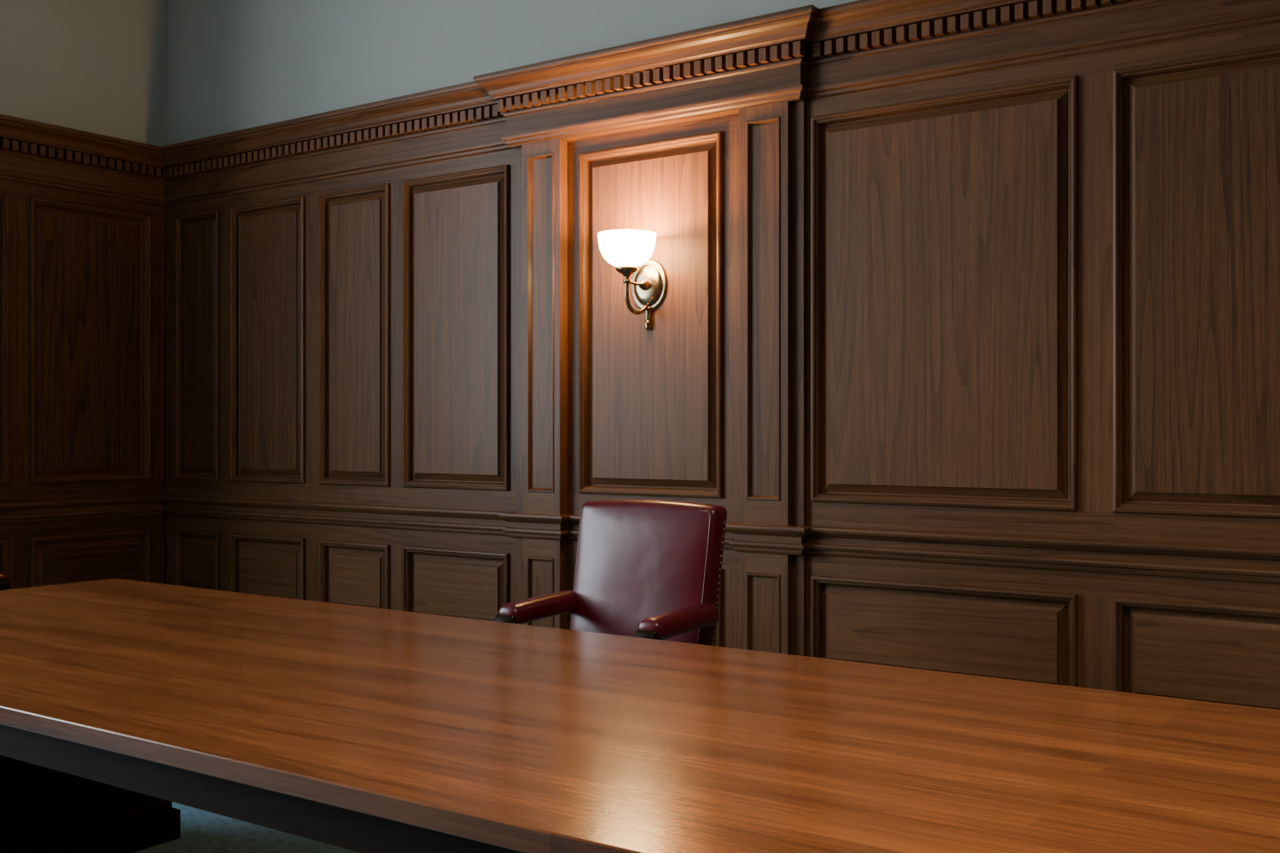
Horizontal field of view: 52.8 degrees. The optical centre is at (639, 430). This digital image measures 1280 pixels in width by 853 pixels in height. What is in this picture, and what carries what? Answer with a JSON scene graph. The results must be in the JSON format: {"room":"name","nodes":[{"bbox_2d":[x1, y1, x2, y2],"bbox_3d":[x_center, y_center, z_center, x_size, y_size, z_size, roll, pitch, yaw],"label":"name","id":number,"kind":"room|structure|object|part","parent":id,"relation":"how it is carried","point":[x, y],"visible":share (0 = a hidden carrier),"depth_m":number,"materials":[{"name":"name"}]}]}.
{"room":"conference room","nodes":[
{"label":"conference room","id":0,"kind":"room"},
{"bbox_2d":[0,0,167,146],"bbox_3d":[-4.669,-0.695,4.400,0.520,3.950,6.630,0,0,35],"label":"wall","id":1,"kind":"structure","parent":0,"point":[98,66],"depth_m":6.59,"materials":[{"name":"grey paint"}]},
{"bbox_2d":[132,802,359,852],"bbox_3d":[-0.468,1.330,1.429,10.810,0.100,7.000,0,0,35],"label":"floor","id":2,"kind":"structure","parent":0,"point":[201,831],"depth_m":4.04,"materials":[{"name":"blue carpet"}]},
{"bbox_2d":[0,570,10,590],"bbox_3d":[-2.665,0.745,4.685,0.609,1.054,0.600,0,0,35],"label":"leather armchair","id":3,"kind":"object","parent":2,"relation":"on","point":[4,583],"visible":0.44,"depth_m":4.81,"materials":[{"name":"red leather"}]},
{"bbox_3d":[-2.525,0.550,4.902,0.340,0.076,0.084,0,0,35],"label":"armrest","id":4,"kind":"part","parent":3,"relation":"part of","materials":[{"name":"leather"}]},
{"bbox_2d":[494,499,727,645],"bbox_3d":[-0.102,0.745,3.860,0.600,1.054,0.609,0,0,35],"label":"leather armchair","id":5,"kind":"object","parent":2,"relation":"on","point":[648,569],"visible":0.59,"depth_m":3.96,"materials":[{"name":"red leather"}]},
{"bbox_3d":[-0.307,0.550,4.017,0.084,0.076,0.340,0,0,35],"label":"armrest","id":6,"kind":"part","parent":5,"relation":"part of","materials":[{"name":"leather"}]},
{"bbox_2d":[570,499,727,645],"bbox_3d":[0.009,0.514,4.018,0.520,0.592,0.184,0,0,35],"label":"chair backrest","id":7,"kind":"object","parent":5,"relation":"on","point":[637,560],"depth_m":3.97,"materials":[{"name":"leather"}]},
{"bbox_3d":[0.116,0.550,3.720,0.084,0.076,0.340,0,0,35],"label":"armrest","id":8,"kind":"part","parent":5,"relation":"part of","materials":[{"name":"leather"}]},
{"bbox_2d":[0,0,1279,709],"bbox_3d":[0.948,-0.107,3.184,10.110,2.775,2.200,0,0,35],"label":"wood panelling","id":9,"kind":"object","parent":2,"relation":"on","point":[965,331],"visible":0.85,"depth_m":4.79,"materials":[{"name":"brown wood"}]},
{"bbox_2d":[597,229,668,331],"bbox_3d":[-0.035,-0.577,5.001,0.226,0.366,0.278,0,0,35],"label":"wall sconce","id":10,"kind":"object","parent":9,"relation":"attached to","point":[631,251],"visible":1,"depth_m":4.96,"materials":[{"name":"white glass"}]},
{"bbox_3d":[-0.050,-0.697,4.980,0.226,0.126,0.226,0,0,35],"label":"lamp shade","id":11,"kind":"part","parent":10,"relation":"part of","materials":[{"name":"white glass"}]},
{"bbox_3d":[-0.013,-0.529,5.032,0.022,0.152,0.151,0,0,35],"label":"arm","id":12,"kind":"part","parent":10,"relation":"part of","materials":[{"name":"gold metal"}]},
{"bbox_3d":[0.034,-0.458,5.100,0.036,0.057,0.036,0,0,35],"label":"drop plate","id":13,"kind":"part","parent":10,"relation":"part of","materials":[{"name":"gold metal"}]},
{"bbox_2d":[0,578,1279,852],"bbox_3d":[0.514,0.900,2.056,6.724,0.760,1.355,0,0,35],"label":"conference table","id":14,"kind":"object","parent":2,"relation":"on","point":[361,730],"visible":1,"depth_m":2.22,"materials":[{"name":"brown wood"}]},
{"bbox_2d":[167,0,858,145],"bbox_3d":[1.496,-0.695,4.223,10.810,3.950,0.170,0,0,35],"label":"wall","id":15,"kind":"structure","parent":0,"point":[233,65],"depth_m":6.08,"materials":[{"name":"grey paint"}]}
]}

